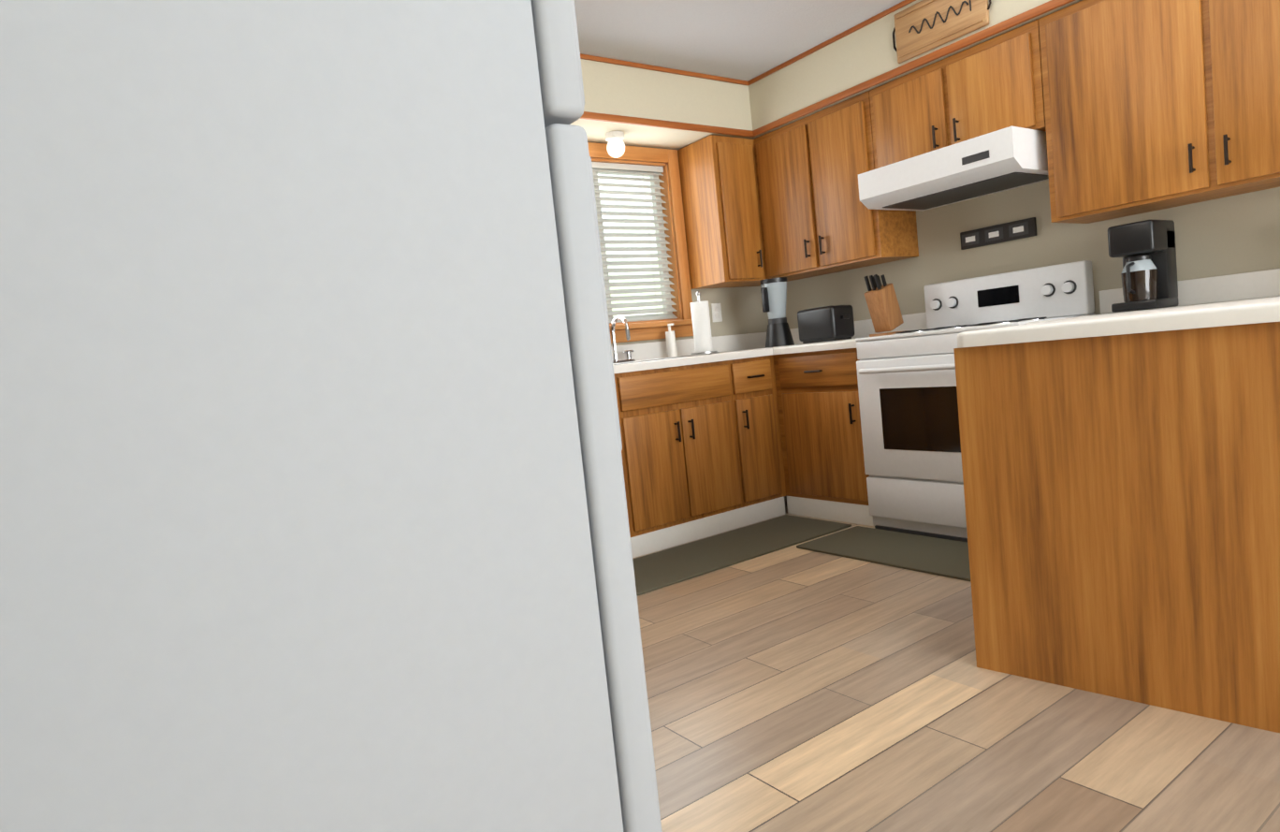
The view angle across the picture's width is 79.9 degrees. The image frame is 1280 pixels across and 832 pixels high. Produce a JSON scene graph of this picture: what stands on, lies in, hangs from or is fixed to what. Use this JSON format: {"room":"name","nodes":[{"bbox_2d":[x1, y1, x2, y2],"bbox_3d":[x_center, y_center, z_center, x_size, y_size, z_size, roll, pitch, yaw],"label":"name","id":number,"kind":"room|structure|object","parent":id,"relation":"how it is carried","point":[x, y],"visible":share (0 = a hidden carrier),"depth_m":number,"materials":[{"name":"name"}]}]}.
{"room":"kitchen","nodes":[
{"label":"kitchen","id":0,"kind":"room"},
{"bbox_2d":[595,142,768,351],"bbox_3d":[-0.749,-0.506,3.910,4.000,2.440,0.120,-9,5,-35],"label":"wall","id":1,"kind":"structure","parent":0,"point":[742,312],"depth_m":4.78,"materials":[{"name":"paint"}]},
{"bbox_2d":[587,142,693,343],"bbox_3d":[-0.199,-0.951,4.258,1.105,1.094,0.160,-9,5,-35],"label":"window","id":2,"kind":"structure","parent":1,"relation":"in","point":[647,330],"depth_m":4.48,"materials":[{"name":"brown wood"}]},
{"bbox_2d":[591,161,677,323],"bbox_3d":[-0.198,-0.963,4.271,0.903,0.889,0.042,-9,5,-35],"label":"window blinds","id":3,"kind":"object","parent":2,"relation":"attached to","point":[626,168],"visible":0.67,"depth_m":4.38,"materials":[{"name":"white plastic"}]},
{"bbox_2d":[610,332,766,361],"bbox_3d":[-0.170,-0.335,4.227,2.538,0.099,0.023,-9,5,-35],"label":"backsplash","id":4,"kind":"structure","parent":1,"relation":"attached to","point":[749,341],"depth_m":4.54,"materials":[{"name":"laminate"}]},
{"bbox_2d":[711,303,722,321],"bbox_3d":[0.471,-0.634,4.687,0.075,0.115,0.008,-9,5,-35],"label":"outlet","id":5,"kind":"object","parent":1,"relation":"attached to","point":[716,309],"visible":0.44,"depth_m":4.67,"materials":[{"name":"white paint"}]},
{"bbox_2d":[677,134,799,289],"bbox_3d":[0.621,-1.203,4.571,0.638,0.814,0.367,-9,5,-35],"label":"upper cabinet","id":6,"kind":"object","parent":1,"relation":"attached to","point":[720,200],"visible":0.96,"depth_m":4.37,"materials":[{"name":"brown wood"}]},
{"bbox_2d":[574,0,904,81],"bbox_3d":[1.625,-1.756,0.246,4.000,0.100,8.800,-9,5,-35],"label":"ceiling","id":7,"kind":"structure","parent":0,"point":[747,40],"depth_m":3.63,"materials":[{"name":"paint"}]},
{"bbox_2d":[570,0,1082,149],"bbox_3d":[0.562,-1.635,2.848,2.590,0.314,3.120,-9,5,-35],"label":"soffit","id":8,"kind":"structure","parent":0,"point":[641,105],"depth_m":3.96,"materials":[{"name":"paint"}]},
{"bbox_2d":[605,130,625,158],"bbox_3d":[-0.129,-1.438,4.062,0.100,0.124,0.100,-9,5,-35],"label":"ceiling light","id":9,"kind":"object","parent":8,"relation":"attached to","point":[616,147],"visible":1,"depth_m":4.03,"materials":[{"name":"white glass"}]},
{"bbox_2d":[892,0,991,63],"bbox_3d":[1.326,-1.762,3.391,0.026,0.225,0.484,-9,5,-35],"label":"kitchen sign","id":10,"kind":"object","parent":8,"relation":"attached to","point":[923,26],"visible":1,"depth_m":3.41,"materials":[{"name":"brown wood"}]},
{"bbox_2d":[632,495,1279,831],"bbox_3d":[1.746,0.762,0.644,4.000,0.100,9.300,-9,5,-35],"label":"floor","id":11,"kind":"structure","parent":0,"point":[793,688],"depth_m":1.79,"materials":[{"name":"wood"}]},
{"bbox_2d":[0,0,662,831],"bbox_3d":[-0.512,0.046,1.089,0.717,1.725,0.750,-9,5,-35],"label":"refrigerator","id":12,"kind":"object","parent":11,"relation":"on","point":[312,507],"visible":1,"depth_m":0.76,"materials":[{"name":"white metal"}]},
{"bbox_2d":[613,373,639,558],"bbox_3d":[-0.600,0.294,3.563,0.880,0.874,0.618,-9,5,-35],"label":"base cabinet","id":13,"kind":"object","parent":11,"relation":"on","point":[628,474],"depth_m":3.58,"materials":[{"name":"brown wood"}]},
{"bbox_2d":[613,351,729,373],"bbox_3d":[0.015,-0.264,3.976,2.543,0.040,0.648,-9,5,-35],"label":"countertop","id":14,"kind":"structure","parent":13,"relation":"on","point":[723,356],"depth_m":3.69,"materials":[{"name":"laminate"}]},
{"bbox_2d":[610,315,719,364],"bbox_3d":[-0.010,-0.333,3.971,0.691,0.412,0.486,-9,5,-35],"label":"sink","id":15,"kind":"object","parent":14,"relation":"in","point":[628,355],"visible":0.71,"depth_m":4.11,"materials":[{"name":"metal"}]},
{"bbox_2d":[665,322,677,357],"bbox_3d":[0.178,-0.430,4.364,0.060,0.192,0.056,-5,5,16],"label":"soap bottle","id":16,"kind":"object","parent":14,"relation":"on","point":[670,339],"visible":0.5,"depth_m":4.33,"materials":[{"name":"white plastic"}]},
{"bbox_2d":[690,290,717,354],"bbox_3d":[0.339,-0.516,4.235,0.150,0.349,0.150,-9,5,-35],"label":"paper towel","id":17,"kind":"object","parent":14,"relation":"on","point":[701,326],"visible":0.9,"depth_m":4.20,"materials":[{"name":"paper"}]},
{"bbox_2d":[654,354,785,527],"bbox_3d":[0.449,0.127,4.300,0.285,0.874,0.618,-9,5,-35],"label":"base cabinet","id":18,"kind":"object","parent":11,"relation":"on","point":[702,455],"depth_m":3.91,"materials":[{"name":"brown wood"}]},
{"bbox_2d":[632,514,851,596],"bbox_3d":[0.277,0.641,3.498,1.580,0.012,0.440,-9,5,-35],"label":"area rug","id":19,"kind":"object","parent":11,"relation":"on","point":[668,567],"visible":0.58,"depth_m":3.55,"materials":[{"name":"fabric"}]},
{"bbox_2d":[774,373,784,466],"bbox_3d":[0.825,0.067,4.564,0.643,0.874,0.618,-9,5,-35],"label":"base cabinet","id":20,"kind":"object","parent":11,"relation":"on","point":[775,373],"depth_m":4.16,"materials":[{"name":"brown wood"}]},
{"bbox_2d":[773,348,875,525],"bbox_3d":[1.160,0.069,4.080,0.652,0.874,0.594,-9,5,-35],"label":"base cabinet","id":21,"kind":"object","parent":11,"relation":"on","point":[821,430],"visible":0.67,"depth_m":3.90,"materials":[{"name":"brown wood"}]},
{"bbox_2d":[729,341,823,360],"bbox_3d":[1.004,-0.366,3.941,0.951,0.040,0.546,-9,5,-35],"label":"countertop","id":22,"kind":"structure","parent":21,"relation":"on","point":[813,346],"depth_m":3.98,"materials":[{"name":"laminate"}]},
{"bbox_2d":[759,276,794,347],"bbox_3d":[0.782,-0.594,4.399,0.185,0.385,0.170,-9,5,-35],"label":"blender","id":23,"kind":"object","parent":22,"relation":"on","point":[774,297],"visible":1,"depth_m":4.35,"materials":[{"name":"black plastic"}]},
{"bbox_2d":[797,305,854,343],"bbox_3d":[1.023,-0.503,4.177,0.180,0.188,0.280,-9,5,-35],"label":"toaster","id":24,"kind":"object","parent":22,"relation":"on","point":[826,323],"visible":1,"depth_m":4.10,"materials":[{"name":"black plastic"}]},
{"bbox_2d":[796,525,970,581],"bbox_3d":[1.150,0.570,3.231,0.430,0.012,0.920,-9,5,-35],"label":"area rug","id":25,"kind":"object","parent":11,"relation":"on","point":[948,558],"visible":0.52,"depth_m":3.25,"materials":[{"name":"fabric"}]},
{"bbox_2d":[855,260,1094,541],"bbox_3d":[1.505,-0.059,3.466,0.701,1.150,0.788,-9,5,-35],"label":"stove","id":26,"kind":"object","parent":11,"relation":"on","point":[909,414],"visible":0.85,"depth_m":3.42,"materials":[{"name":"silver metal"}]},
{"bbox_2d":[953,321,1279,733],"bbox_3d":[1.306,0.218,1.946,0.579,0.874,0.715,-9,5,-35],"label":"base cabinet","id":27,"kind":"object","parent":11,"relation":"on","point":[1122,498],"visible":0.88,"depth_m":1.71,"materials":[{"name":"brown wood"}]},
{"bbox_2d":[823,295,1279,350],"bbox_3d":[1.681,-0.310,2.291,1.748,0.040,1.316,-9,5,-35],"label":"countertop","id":28,"kind":"structure","parent":27,"relation":"on","point":[1251,311],"depth_m":1.76,"materials":[{"name":"laminate"}]},
{"bbox_2d":[864,274,906,336],"bbox_3d":[1.266,-0.575,3.957,0.199,0.314,0.110,-9,5,-35],"label":"knife block","id":29,"kind":"object","parent":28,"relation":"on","point":[883,307],"visible":1,"depth_m":3.91,"materials":[{"name":"brown wood"}]},
{"bbox_2d":[1107,219,1178,312],"bbox_3d":[1.963,-0.585,2.992,0.244,0.335,0.160,-9,5,-35],"label":"coffee maker","id":30,"kind":"object","parent":28,"relation":"on","point":[1145,250],"visible":1,"depth_m":2.95,"materials":[{"name":"black plastic"}]},
{"bbox_2d":[785,180,1279,344],"bbox_3d":[3.369,-0.748,1.413,0.100,2.440,8.700,-9,5,-35],"label":"wall","id":31,"kind":"structure","parent":0,"point":[1236,234],"depth_m":3.50,"materials":[{"name":"paint"}]},
{"bbox_2d":[754,90,918,278],"bbox_3d":[1.041,-1.219,4.207,0.367,0.814,0.811,-9,5,-35],"label":"upper cabinet","id":32,"kind":"object","parent":31,"relation":"attached to","point":[818,217],"visible":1,"depth_m":4.05,"materials":[{"name":"brown wood"}]},
{"bbox_2d":[790,312,927,344],"bbox_3d":[1.201,-0.496,4.448,0.021,0.099,1.146,-9,5,-35],"label":"trim","id":33,"kind":"structure","parent":31,"relation":"attached to","point":[863,328],"depth_m":4.28,"materials":[{"name":"laminate"}]},
{"bbox_2d":[869,19,1046,169],"bbox_3d":[1.495,-1.411,3.517,0.367,0.424,0.832,-9,5,-35],"label":"upper cabinet","id":34,"kind":"object","parent":31,"relation":"attached to","point":[989,86],"visible":0.77,"depth_m":3.36,"materials":[{"name":"brown wood"}]},
{"bbox_2d":[858,126,1048,211],"bbox_3d":[1.472,-1.106,3.501,0.501,0.166,0.760,-9,5,-35],"label":"range hood","id":35,"kind":"object","parent":34,"relation":"attached to","point":[1004,159],"visible":0.91,"depth_m":3.32,"materials":[{"name":"white metal"}]},
{"bbox_2d":[960,217,1036,249],"bbox_3d":[1.704,-0.868,3.647,0.023,0.085,0.370,-9,5,-35],"label":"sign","id":36,"kind":"object","parent":31,"relation":"attached to","point":[1019,229],"visible":1,"depth_m":3.63,"materials":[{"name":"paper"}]},
{"bbox_2d":[1038,0,1279,223],"bbox_3d":[2.082,-1.215,2.726,0.367,0.814,1.130,-9,5,-35],"label":"upper cabinet","id":37,"kind":"object","parent":31,"relation":"attached to","point":[1153,105],"visible":1,"depth_m":2.78,"materials":[{"name":"brown wood"}]},
{"bbox_2d":[1099,268,1279,313],"bbox_3d":[2.375,-0.492,2.779,0.018,0.099,1.312,-9,5,-35],"label":"trim","id":38,"kind":"structure","parent":31,"relation":"attached to","point":[1255,284],"depth_m":2.95,"materials":[{"name":"laminate"}]},
{"label":"outside","id":39,"kind":"structure","parent":0,"visible":0},
{"bbox_2d":[597,174,663,316],"bbox_3d":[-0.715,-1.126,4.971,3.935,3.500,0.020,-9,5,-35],"label":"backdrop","id":40,"kind":"structure","parent":39,"point":[622,181],"depth_m":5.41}
]}

